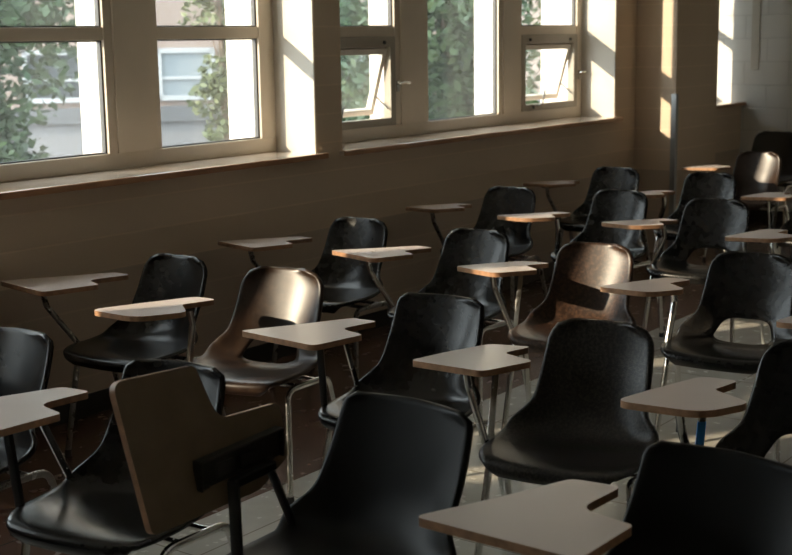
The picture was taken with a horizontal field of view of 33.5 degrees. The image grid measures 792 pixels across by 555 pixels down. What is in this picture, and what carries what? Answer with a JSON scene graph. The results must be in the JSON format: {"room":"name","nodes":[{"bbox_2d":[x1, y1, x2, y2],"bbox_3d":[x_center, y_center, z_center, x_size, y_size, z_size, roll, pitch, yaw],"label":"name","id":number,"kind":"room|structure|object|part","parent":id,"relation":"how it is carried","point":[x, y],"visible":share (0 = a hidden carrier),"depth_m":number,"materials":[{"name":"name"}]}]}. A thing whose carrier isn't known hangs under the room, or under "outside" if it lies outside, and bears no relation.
{"room":"classroom","nodes":[
{"label":"classroom","id":0,"kind":"room"},
{"bbox_2d":[0,0,740,393],"bbox_3d":[-1.969,-0.782,5.415,0.630,2.950,16.050,7,13,36],"label":"wall","id":1,"kind":"structure","parent":0,"point":[117,229],"depth_m":6.94,"materials":[{"name":"beige paint"}]},
{"bbox_2d":[0,0,276,182],"bbox_3d":[-1.670,-1.232,5.856,0.217,1.570,3.140,7,13,36],"label":"window","id":2,"kind":"structure","parent":1,"relation":"in","point":[117,47],"depth_m":6.29,"materials":[{"name":"paint"}]},
{"bbox_2d":[0,151,328,199],"bbox_3d":[-1.598,-0.435,5.966,0.705,0.040,3.219,7,13,36],"label":"sill","id":3,"kind":"structure","parent":1,"relation":"attached to","point":[58,184],"depth_m":6.11,"materials":[{"name":"brown wood"}]},
{"bbox_2d":[35,261,553,431],"bbox_3d":[-2.252,0.795,4.736,0.012,0.100,13.760,7,13,36],"label":"baseboard","id":4,"kind":"structure","parent":1,"relation":"attached to","point":[99,401],"depth_m":6.78,"materials":[{"name":"brown wood"}]},
{"bbox_2d":[224,0,615,152],"bbox_3d":[-0.565,-1.498,7.226,0.626,1.570,11.302,7,13,36],"label":"trim","id":5,"kind":"structure","parent":1,"relation":"attached to","point":[293,44],"depth_m":7.24,"materials":[{"name":"white paint"}]},
{"bbox_2d":[340,0,588,142],"bbox_3d":[0.371,-1.749,8.528,0.266,1.570,3.223,7,13,36],"label":"window","id":6,"kind":"structure","parent":1,"relation":"in","point":[395,38],"depth_m":8.65,"materials":[{"name":"paint"}]},
{"bbox_3d":[-0.317,-1.141,7.718,0.152,0.408,0.692,7,13,36],"label":"awning sash","id":7,"kind":"part","parent":6,"relation":"part of","materials":[{"name":"white paint"}]},
{"bbox_3d":[-0.261,-1.135,7.677,0.054,0.530,0.800,7,13,36],"label":"awning frame","id":8,"kind":"part","parent":6,"relation":"part of","materials":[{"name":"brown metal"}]},
{"bbox_3d":[-0.089,-1.065,7.984,0.104,0.087,0.011,7,13,36],"label":"stay arm","id":9,"kind":"part","parent":6,"relation":"part of","materials":[{"name":"silver metal"}]},
{"bbox_3d":[0.048,-1.165,7.998,0.053,0.065,0.083,7,13,36],"label":"latch handle","id":10,"kind":"part","parent":6,"relation":"part of","materials":[{"name":"silver metal"}]},
{"bbox_3d":[1.035,-1.489,9.514,0.152,0.408,0.682,7,13,36],"label":"awning sash","id":11,"kind":"part","parent":6,"relation":"part of","materials":[{"name":"glass"}]},
{"bbox_3d":[1.091,-1.483,9.473,0.054,0.530,0.790,7,13,36],"label":"awning frame","id":12,"kind":"part","parent":6,"relation":"part of","materials":[{"name":"beige wood"}]},
{"bbox_3d":[1.397,-1.512,9.790,0.053,0.065,0.083,7,13,36],"label":"latch handle","id":13,"kind":"part","parent":6,"relation":"part of","materials":[{"name":"silver metal"}]},
{"bbox_2d":[339,116,622,155],"bbox_3d":[0.422,-0.954,8.651,0.705,0.040,3.299,7,13,36],"label":"sill","id":14,"kind":"structure","parent":1,"relation":"attached to","point":[388,144],"depth_m":8.24,"materials":[{"name":"brown wood"}]},
{"bbox_2d":[716,101,745,108],"bbox_3d":[2.424,-1.468,11.310,0.705,0.040,1.314,7,13,36],"label":"sill","id":15,"kind":"structure","parent":1,"relation":"attached to","point":[720,104],"depth_m":11.39,"materials":[{"name":"brown wood"}]},
{"bbox_2d":[0,220,791,554],"bbox_3d":[1.699,1.139,3.152,9.550,0.120,16.250,7,13,36],"label":"floor","id":16,"kind":"structure","parent":0,"point":[261,510],"depth_m":5.72,"materials":[{"name":"tile"}]},
{"bbox_2d":[0,327,56,489],"bbox_3d":[-1.404,0.573,3.994,0.854,0.779,0.541,5,12,28],"label":"chair","id":17,"kind":"object","parent":16,"relation":"on","point":[26,355],"visible":0.77,"depth_m":4.02,"materials":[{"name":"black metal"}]},
{"bbox_3d":[-1.098,0.592,3.790,0.023,0.032,0.211,8,13,40],"label":"rail","id":18,"kind":"part","parent":17,"relation":"part of","materials":[{"name":"silver metal"}]},
{"bbox_3d":[-0.986,0.753,3.951,0.022,0.395,0.149,8,13,39],"label":"leg","id":19,"kind":"part","parent":17,"relation":"part of","materials":[{"name":"silver metal"}]},
{"bbox_2d":[1,253,225,456],"bbox_3d":[-1.163,0.321,5.351,0.893,0.780,0.604,5,12,31],"label":"chair","id":20,"kind":"object","parent":16,"relation":"on","point":[164,276],"visible":0.81,"depth_m":5.36,"materials":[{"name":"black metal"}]},
{"bbox_3d":[-1.346,0.177,5.299,0.171,0.261,0.033,-6,12,-27],"label":"support post","id":21,"kind":"part","parent":20,"relation":"part of","materials":[{"name":"silver metal"}]},
{"bbox_3d":[-1.302,0.512,5.311,0.093,0.388,0.029,-8,13,-36],"label":"leg","id":22,"kind":"part","parent":20,"relation":"part of","materials":[{"name":"silver metal"}]},
{"bbox_3d":[-1.182,0.458,5.585,0.022,0.395,0.149,3,11,20],"label":"leg","id":23,"kind":"part","parent":20,"relation":"part of","materials":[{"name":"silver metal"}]},
{"bbox_2d":[0,358,230,554],"bbox_3d":[-0.827,0.650,3.528,0.850,0.779,0.566,4,12,26],"label":"chair","id":24,"kind":"object","parent":16,"relation":"on","point":[95,510],"visible":0.66,"depth_m":3.45,"materials":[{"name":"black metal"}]},
{"bbox_3d":[-0.996,0.520,3.437,0.023,0.273,0.052,4,12,26],"label":"support post","id":25,"kind":"part","parent":24,"relation":"part of","materials":[{"name":"black metal"}]},
{"bbox_3d":[-0.986,0.843,3.469,0.093,0.388,0.029,-10,14,-41],"label":"leg","id":26,"kind":"part","parent":24,"relation":"part of","materials":[{"name":"silver metal"}]},
{"bbox_3d":[-0.577,0.874,3.267,0.029,0.388,0.093,0,10,5],"label":"leg","id":27,"kind":"part","parent":24,"relation":"part of","materials":[{"name":"silver metal"}]},
{"bbox_3d":[-0.510,0.664,3.347,0.023,0.032,0.211,7,13,38],"label":"rail","id":28,"kind":"part","parent":24,"relation":"part of","materials":[{"name":"silver metal"}]},
{"bbox_3d":[-0.403,0.825,3.512,0.022,0.395,0.149,7,13,37],"label":"leg","id":29,"kind":"part","parent":24,"relation":"part of","materials":[{"name":"silver metal"}]},
{"bbox_2d":[94,266,335,504],"bbox_3d":[-0.635,0.394,4.911,0.762,0.780,0.708,4,11,24],"label":"chair","id":30,"kind":"object","parent":16,"relation":"on","point":[268,296],"visible":0.7,"depth_m":5.00,"materials":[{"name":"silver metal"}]},
{"bbox_3d":[-0.770,0.233,4.931,0.040,0.259,0.071,-5,11,-23],"label":"support post","id":31,"kind":"part","parent":30,"relation":"part of","materials":[{"name":"silver metal"}]},
{"bbox_3d":[-0.385,0.603,4.740,0.029,0.388,0.093,0,10,3],"label":"leg","id":32,"kind":"part","parent":30,"relation":"part of","materials":[{"name":"silver metal"}]},
{"bbox_3d":[-0.323,0.392,4.822,0.023,0.032,0.211,7,13,36],"label":"rail","id":33,"kind":"part","parent":30,"relation":"part of","materials":[{"name":"silver metal"}]},
{"bbox_3d":[-0.220,0.553,4.991,0.022,0.395,0.149,6,13,35],"label":"leg","id":34,"kind":"part","parent":30,"relation":"part of","materials":[{"name":"silver metal"}]},
{"bbox_2d":[109,366,472,554],"bbox_3d":[-0.175,0.655,3.008,0.599,0.937,0.736,7,13,38],"label":"chair","id":35,"kind":"object","parent":16,"relation":"on","point":[390,461],"visible":0.98,"depth_m":3.11,"materials":[{"name":"black plastic"}]},
{"bbox_3d":[-0.367,0.591,3.016,0.025,0.266,0.031,1,11,12],"label":"support post","id":36,"kind":"part","parent":35,"relation":"part of","materials":[{"name":"black metal"}]},
{"bbox_3d":[-0.359,0.417,3.032,0.030,0.087,0.270,7,13,38],"label":"hinge plate","id":37,"kind":"part","parent":35,"relation":"part of","materials":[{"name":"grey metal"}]},
{"bbox_3d":[-0.331,0.455,3.035,0.022,0.032,0.137,7,13,38],"label":"arm rail","id":38,"kind":"part","parent":35,"relation":"part of","materials":[{"name":"black metal"}]},
{"bbox_2d":[218,217,389,379],"bbox_3d":[-0.424,0.127,6.359,0.829,0.780,0.659,5,12,31],"label":"chair","id":39,"kind":"object","parent":16,"relation":"on","point":[347,282],"visible":0.62,"depth_m":6.42,"materials":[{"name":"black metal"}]},
{"bbox_3d":[-0.623,-0.019,6.322,0.204,0.263,0.030,-9,13,-39],"label":"support post","id":40,"kind":"part","parent":39,"relation":"part of","materials":[{"name":"silver metal"}]},
{"bbox_3d":[-0.575,0.310,6.359,0.093,0.388,0.029,-8,13,-36],"label":"leg","id":41,"kind":"part","parent":39,"relation":"part of","materials":[{"name":"silver metal"}]},
{"bbox_3d":[-0.185,0.348,6.123,0.029,0.388,0.093,1,10,10],"label":"leg","id":42,"kind":"part","parent":39,"relation":"part of","materials":[{"name":"silver metal"}]},
{"bbox_3d":[-0.109,0.138,6.196,0.023,0.032,0.211,9,14,43],"label":"rail","id":43,"kind":"part","parent":39,"relation":"part of","materials":[{"name":"silver metal"}]},
{"bbox_2d":[242,292,503,495],"bbox_3d":[-0.069,0.478,4.408,0.817,0.779,0.602,5,12,30],"label":"chair","id":44,"kind":"object","parent":16,"relation":"on","point":[423,324],"visible":0.46,"depth_m":4.48,"materials":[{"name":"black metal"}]},
{"bbox_3d":[-0.241,0.347,4.330,0.022,0.276,0.093,0,10,5],"label":"support post","id":45,"kind":"part","parent":44,"relation":"part of","materials":[{"name":"black metal"}]},
{"bbox_3d":[-0.239,0.665,4.384,0.093,0.388,0.029,-9,13,-37],"label":"leg","id":46,"kind":"part","parent":44,"relation":"part of","materials":[{"name":"silver metal"}]},
{"bbox_3d":[0.230,0.492,4.230,0.023,0.032,0.211,8,14,42],"label":"rail","id":47,"kind":"part","parent":44,"relation":"part of","materials":[{"name":"silver metal"}]},
{"bbox_3d":[0.346,0.655,4.387,0.022,0.395,0.149,8,14,41],"label":"leg","id":48,"kind":"part","parent":44,"relation":"part of","materials":[{"name":"silver metal"}]},
{"bbox_2d":[332,228,531,418],"bbox_3d":[0.136,0.190,5.967,0.868,0.780,0.573,6,12,32],"label":"chair","id":49,"kind":"object","parent":16,"relation":"on","point":[462,246],"visible":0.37,"depth_m":6.02,"materials":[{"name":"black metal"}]},
{"bbox_3d":[-0.062,0.042,5.939,0.152,0.261,0.038,-2,10,-8],"label":"support post","id":50,"kind":"part","parent":49,"relation":"part of","materials":[{"name":"silver metal"}]},
{"bbox_3d":[0.364,0.420,5.681,0.029,0.388,0.093,1,11,11],"label":"leg","id":51,"kind":"part","parent":49,"relation":"part of","materials":[{"name":"silver metal"}]},
{"bbox_3d":[0.442,0.211,5.753,0.023,0.032,0.211,9,14,44],"label":"rail","id":52,"kind":"part","parent":49,"relation":"part of","materials":[{"name":"silver metal"}]},
{"bbox_3d":[0.562,0.374,5.906,0.022,0.395,0.149,9,14,43],"label":"leg","id":53,"kind":"part","parent":49,"relation":"part of","materials":[{"name":"silver metal"}]},
{"bbox_2d":[405,186,546,319],"bbox_3d":[0.480,-0.110,7.582,0.710,0.780,0.634,6,12,33],"label":"chair","id":54,"kind":"object","parent":16,"relation":"on","point":[498,200],"visible":0.42,"depth_m":7.66,"materials":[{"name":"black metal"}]},
{"bbox_3d":[0.252,-0.259,7.564,0.024,0.262,0.179,7,13,35],"label":"support post","id":55,"kind":"part","parent":54,"relation":"part of","materials":[{"name":"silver metal"}]},
{"bbox_3d":[0.653,0.110,7.361,0.029,0.388,0.093,1,11,12],"label":"leg","id":56,"kind":"part","parent":54,"relation":"part of","materials":[{"name":"silver metal"}]},
{"bbox_3d":[0.733,-0.099,7.431,0.211,0.032,0.023,-11,14,-44],"label":"rail","id":57,"kind":"part","parent":54,"relation":"part of","materials":[{"name":"silver metal"}]},
{"bbox_3d":[0.856,0.064,7.582,0.022,0.395,0.149,9,14,44],"label":"leg","id":58,"kind":"part","parent":54,"relation":"part of","materials":[{"name":"silver metal"}]},
{"bbox_2d":[413,318,658,554],"bbox_3d":[0.463,0.550,3.968,0.765,0.780,0.534,5,12,27],"label":"chair","id":59,"kind":"object","parent":16,"relation":"on","point":[574,425],"visible":0.91,"depth_m":4.00,"materials":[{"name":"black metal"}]},
{"bbox_3d":[0.243,0.400,3.944,0.086,0.258,0.043,5,12,27],"label":"support post","id":60,"kind":"part","parent":59,"relation":"part of","materials":[{"name":"silver metal"}]},
{"bbox_3d":[0.254,0.742,3.916,0.086,0.392,0.025,-8,12,-33],"label":"leg","id":61,"kind":"part","parent":59,"relation":"part of","materials":[{"name":"silver metal"}]},
{"bbox_3d":[0.357,0.686,4.202,0.022,0.399,0.143,2,11,16],"label":"leg","id":62,"kind":"part","parent":59,"relation":"part of","materials":[{"name":"silver metal"}]},
{"bbox_3d":[0.663,0.774,3.705,0.025,0.392,0.086,-1,10,-1],"label":"leg","id":63,"kind":"part","parent":59,"relation":"part of","materials":[{"name":"silver metal"}]},
{"bbox_3d":[0.731,0.563,3.786,0.023,0.028,0.225,8,13,39],"label":"rail","id":64,"kind":"part","parent":59,"relation":"part of","materials":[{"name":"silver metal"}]},
{"bbox_2d":[457,241,655,429],"bbox_3d":[0.659,0.267,5.503,0.805,0.780,0.534,5,12,27],"label":"chair","id":65,"kind":"object","parent":16,"relation":"on","point":[580,268],"visible":0.62,"depth_m":5.57,"materials":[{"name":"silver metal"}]},
{"bbox_3d":[0.452,0.114,5.497,0.122,0.260,0.042,5,12,30],"label":"support post","id":66,"kind":"part","parent":65,"relation":"part of","materials":[{"name":"silver metal"}]},
{"bbox_3d":[0.471,0.462,5.443,0.093,0.388,0.029,-10,14,-40],"label":"leg","id":67,"kind":"part","parent":65,"relation":"part of","materials":[{"name":"silver metal"}]},
{"bbox_3d":[0.571,0.407,5.725,0.022,0.395,0.149,2,11,16],"label":"leg","id":68,"kind":"part","parent":65,"relation":"part of","materials":[{"name":"silver metal"}]},
{"bbox_3d":[1.055,0.446,5.476,0.022,0.395,0.149,7,13,38],"label":"leg","id":69,"kind":"part","parent":65,"relation":"part of","materials":[{"name":"silver metal"}]},
{"bbox_2d":[497,189,664,330],"bbox_3d":[1.029,-0.058,7.255,0.604,0.780,0.884,8,14,41],"label":"chair","id":70,"kind":"object","parent":16,"relation":"on","point":[608,205],"visible":0.41,"depth_m":7.46,"materials":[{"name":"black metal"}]},
{"bbox_3d":[0.897,-0.221,7.306,0.037,0.265,0.229,1,10,7],"label":"support post","id":71,"kind":"part","parent":70,"relation":"part of","materials":[{"name":"silver metal"}]},
{"bbox_3d":[1.336,-0.067,7.206,0.211,0.032,0.023,-11,14,-43],"label":"rail","id":72,"kind":"part","parent":70,"relation":"part of","materials":[{"name":"silver metal"}]},
{"bbox_3d":[1.461,0.097,7.356,0.149,0.395,0.022,-11,14,-44],"label":"leg","id":73,"kind":"part","parent":70,"relation":"part of","materials":[{"name":"silver metal"}]},
{"bbox_2d":[523,166,650,260],"bbox_3d":[1.272,-0.322,8.687,0.771,0.780,0.577,6,12,32],"label":"chair","id":74,"kind":"object","parent":16,"relation":"on","point":[604,177],"visible":0.51,"depth_m":8.75,"materials":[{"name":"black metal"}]},
{"bbox_3d":[1.043,-0.473,8.670,0.142,0.260,0.034,-5,11,-23],"label":"support post","id":75,"kind":"part","parent":74,"relation":"part of","materials":[{"name":"silver metal"}]},
{"bbox_3d":[1.074,-0.136,8.671,0.093,0.388,0.029,-8,13,-35],"label":"leg","id":76,"kind":"part","parent":74,"relation":"part of","materials":[{"name":"silver metal"}]},
{"bbox_3d":[1.198,-0.189,8.943,0.022,0.395,0.149,3,11,21],"label":"leg","id":77,"kind":"part","parent":74,"relation":"part of","materials":[{"name":"silver metal"}]},
{"bbox_3d":[1.659,-0.143,8.654,0.022,0.395,0.149,9,14,43],"label":"leg","id":78,"kind":"part","parent":74,"relation":"part of","materials":[{"name":"silver metal"}]},
{"bbox_2d":[419,440,791,554],"bbox_3d":[0.497,0.784,2.692,0.730,0.778,0.566,8,14,40],"label":"chair","id":79,"kind":"object","parent":16,"relation":"on","point":[686,499],"visible":1,"depth_m":2.75,"materials":[{"name":"black plastic"}]},
{"bbox_2d":[602,198,765,343],"bbox_3d":[1.506,0.006,6.869,0.726,0.780,0.695,6,12,32],"label":"chair","id":80,"kind":"object","parent":16,"relation":"on","point":[705,222],"visible":0.73,"depth_m":6.99,"materials":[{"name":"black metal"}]},
{"bbox_3d":[1.321,0.182,6.913,0.093,0.388,0.029,-8,13,-35],"label":"leg","id":81,"kind":"part","parent":80,"relation":"part of","materials":[{"name":"silver metal"}]},
{"bbox_3d":[1.373,-0.157,6.906,0.098,0.261,0.042,6,12,32],"label":"support post","id":82,"kind":"part","parent":80,"relation":"part of","materials":[{"name":"silver metal"}]},
{"bbox_3d":[1.445,0.128,7.185,0.022,0.395,0.149,3,11,21],"label":"leg","id":83,"kind":"part","parent":80,"relation":"part of","materials":[{"name":"silver metal"}]},
{"bbox_3d":[1.707,0.220,6.670,0.029,0.388,0.093,1,11,11],"label":"leg","id":84,"kind":"part","parent":80,"relation":"part of","materials":[{"name":"silver metal"}]},
{"bbox_3d":[1.905,0.174,6.896,0.022,0.395,0.149,9,14,43],"label":"leg","id":85,"kind":"part","parent":80,"relation":"part of","materials":[{"name":"silver metal"}]},
{"bbox_2d":[639,172,736,300],"bbox_3d":[1.787,-0.231,8.144,0.629,0.780,0.806,8,14,41],"label":"chair","id":86,"kind":"object","parent":16,"relation":"on","point":[696,185],"visible":0.31,"depth_m":8.35,"materials":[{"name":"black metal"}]},
{"bbox_3d":[1.611,-0.063,8.233,0.093,0.388,0.029,-9,13,-37],"label":"leg","id":87,"kind":"part","parent":86,"relation":"part of","materials":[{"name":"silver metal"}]},
{"bbox_3d":[1.650,-0.395,8.193,0.038,0.263,0.145,-2,10,-8],"label":"support post","id":88,"kind":"part","parent":86,"relation":"part of","materials":[{"name":"silver metal"}]},
{"bbox_2d":[600,251,791,461],"bbox_3d":[1.239,0.324,5.146,0.730,0.780,0.651,6,12,32],"label":"chair","id":89,"kind":"object","parent":16,"relation":"on","point":[738,284],"visible":0.84,"depth_m":5.22,"materials":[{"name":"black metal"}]},
{"bbox_3d":[1.043,0.504,5.171,0.093,0.388,0.029,-8,13,-35],"label":"leg","id":90,"kind":"part","parent":89,"relation":"part of","materials":[{"name":"silver metal"}]},
{"bbox_3d":[1.089,0.156,5.206,0.032,0.259,0.075,9,14,42],"label":"support post","id":91,"kind":"part","parent":89,"relation":"part of","materials":[{"name":"silver metal"}]},
{"bbox_3d":[1.167,0.450,5.443,0.022,0.395,0.149,3,11,21],"label":"leg","id":92,"kind":"part","parent":89,"relation":"part of","materials":[{"name":"silver metal"}]},
{"bbox_3d":[1.429,0.542,4.928,0.029,0.388,0.093,1,11,11],"label":"leg","id":93,"kind":"part","parent":89,"relation":"part of","materials":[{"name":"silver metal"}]},
{"bbox_2d":[620,339,791,457],"bbox_3d":[1.036,0.610,3.593,0.652,0.780,0.640,7,13,36],"label":"chair","id":94,"kind":"object","parent":16,"relation":"on","point":[767,417],"visible":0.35,"depth_m":3.77,"materials":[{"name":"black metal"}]},
{"bbox_3d":[0.794,0.461,3.578,0.027,0.263,0.217,4,12,26],"label":"support post","id":95,"kind":"part","parent":94,"relation":"part of","materials":[{"name":"silver metal"}]},
{"bbox_2d":[681,151,791,260],"bbox_3d":[2.519,-0.514,9.638,0.681,0.780,0.643,6,12,33],"label":"chair","id":96,"kind":"object","parent":16,"relation":"on","point":[755,172],"visible":0.56,"depth_m":9.75,"materials":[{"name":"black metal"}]},
{"bbox_3d":[2.762,-0.505,9.498,0.211,0.032,0.023,-11,14,-44],"label":"rail","id":97,"kind":"part","parent":96,"relation":"part of","materials":[{"name":"silver metal"}]},
{"bbox_3d":[2.885,-0.342,9.649,0.022,0.395,0.149,9,14,44],"label":"leg","id":98,"kind":"part","parent":96,"relation":"part of","materials":[{"name":"silver metal"}]},
{"bbox_2d":[725,229,791,253],"bbox_3d":[2.066,0.085,6.389,0.718,0.780,0.740,7,13,36],"label":"chair","id":99,"kind":"object","parent":16,"relation":"on","point":[773,236],"visible":0.38,"depth_m":6.24,"materials":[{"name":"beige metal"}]},
{"bbox_3d":[1.886,-0.086,6.473,0.100,0.260,0.037,-5,11,-21],"label":"support post","id":100,"kind":"part","parent":99,"relation":"part of","materials":[{"name":"silver metal"}]},
{"bbox_2d":[741,192,791,254],"bbox_3d":[2.481,-0.192,7.879,0.653,0.780,0.610,7,13,36],"label":"chair","id":101,"kind":"object","parent":16,"relation":"on","point":[767,197],"visible":0.42,"depth_m":7.81,"materials":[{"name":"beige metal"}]},
{"bbox_3d":[2.240,-0.342,7.863,0.028,0.262,0.190,4,11,24],"label":"support post","id":102,"kind":"part","parent":101,"relation":"part of","materials":[{"name":"silver metal"}]},
{"bbox_2d":[751,131,791,223],"bbox_3d":[2.987,-0.745,10.670,0.653,0.850,0.582,7,13,36],"label":"chair","id":103,"kind":"object","parent":16,"relation":"on","point":[778,142],"visible":0.33,"depth_m":10.76,"materials":[{"name":"black fibreglass"},{"name":"chrome"},{"name":"laminate"}]},
{"bbox_3d":[3.079,-0.501,10.411,0.032,0.422,0.101,2,11,15],"label":"leg","id":104,"kind":"part","parent":103,"relation":"part of","materials":[{"name":"silver metal"}]},
{"bbox_2d":[776,316,791,328],"bbox_3d":[1.777,0.432,4.511,0.753,0.780,0.695,7,13,36],"label":"chair","id":105,"kind":"object","parent":16,"relation":"on","point":[786,323],"visible":1,"depth_m":4.39,"materials":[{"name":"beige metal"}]},
{"bbox_2d":[634,0,719,251],"bbox_3d":[2.169,-1.701,10.127,0.340,2.950,0.770,7,13,36],"label":"wall pier","id":106,"kind":"object","parent":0,"point":[677,40],"visible":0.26,"depth_m":9.94,"materials":[{"name":"beige paint"}]},
{"bbox_2d":[668,94,678,247],"bbox_3d":[2.086,-0.783,9.893,0.040,1.190,0.038,7,13,36],"label":"trim","id":107,"kind":"structure","parent":106,"relation":"attached to","point":[674,97],"depth_m":9.85,"materials":[{"name":"grey"}]},
{"bbox_2d":[717,0,791,211],"bbox_3d":[6.446,-1.596,9.214,9.550,2.950,0.200,7,13,36],"label":"wall","id":108,"kind":"structure","parent":0,"point":[766,91],"depth_m":11.52,"materials":[{"name":"white paint"}]},
{"bbox_2d":[750,0,760,69],"bbox_3d":[3.133,-2.619,11.379,0.075,1.620,0.007,7,13,36],"label":"trim","id":109,"kind":"structure","parent":108,"relation":"attached to","point":[756,10],"depth_m":11.47,"materials":[{"name":"white paint"}]},
{"bbox_2d":[750,210,791,222],"bbox_3d":[6.581,-0.157,9.256,8.708,0.100,0.012,7,13,36],"label":"baseboard","id":110,"kind":"structure","parent":108,"relation":"attached to","point":[756,215],"depth_m":11.67,"materials":[{"name":"black rubber"}]},
{"label":"outside","id":111,"kind":"structure","parent":0,"visible":0},
{"bbox_3d":[-23.366,-6.192,48.051,84.850,0.100,130.000,7,13,36],"label":"ground","id":112,"kind":"structure","parent":111,"visible":0},
{"bbox_2d":[0,0,78,161],"bbox_3d":[-3.893,-3.239,10.899,2.725,7.586,3.191,-1,10,-1],"label":"tree","id":113,"kind":"object","parent":112,"relation":"on","point":[12,12],"visible":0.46,"depth_m":11.01,"materials":[{"name":"green plant"}]},
{"bbox_2d":[178,0,229,140],"bbox_3d":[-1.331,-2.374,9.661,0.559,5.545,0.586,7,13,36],"label":"tree","id":114,"kind":"object","parent":112,"relation":"on","point":[218,82],"visible":0.38,"depth_m":9.76,"materials":[{"name":"green plant"}]},
{"bbox_2d":[0,0,540,157],"bbox_3d":[-3.103,-5.302,21.786,24.000,7.000,6.120,-3,11,-11],"label":"building","id":115,"kind":"structure","parent":112,"relation":"on","point":[179,62],"depth_m":19.03,"materials":[{"name":"grey stone"}]},
{"bbox_3d":[-4.897,-2.874,18.788,0.700,0.610,0.015,-3,11,-11],"label":"pane","id":116,"kind":"part","parent":115,"relation":"part of","materials":[{"name":"grey"}]},
{"bbox_3d":[-3.055,-2.967,19.153,0.700,0.610,0.015,-3,11,-11],"label":"pane","id":117,"kind":"part","parent":115,"relation":"part of","materials":[{"name":"grey"}]},
{"bbox_2d":[213,0,369,120],"bbox_3d":[-1.299,-4.177,16.867,2.753,6.970,2.534,0,10,6],"label":"tree","id":118,"kind":"object","parent":112,"relation":"on","point":[347,8],"visible":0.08,"depth_m":16.83,"materials":[{"name":"green plant"}]},
{"bbox_2d":[345,0,540,120],"bbox_3d":[0.487,-3.182,12.516,2.347,6.389,2.258,0,10,3],"label":"tree","id":119,"kind":"object","parent":112,"relation":"on","point":[452,83],"visible":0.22,"depth_m":12.35,"materials":[{"name":"green plant"}]}
]}

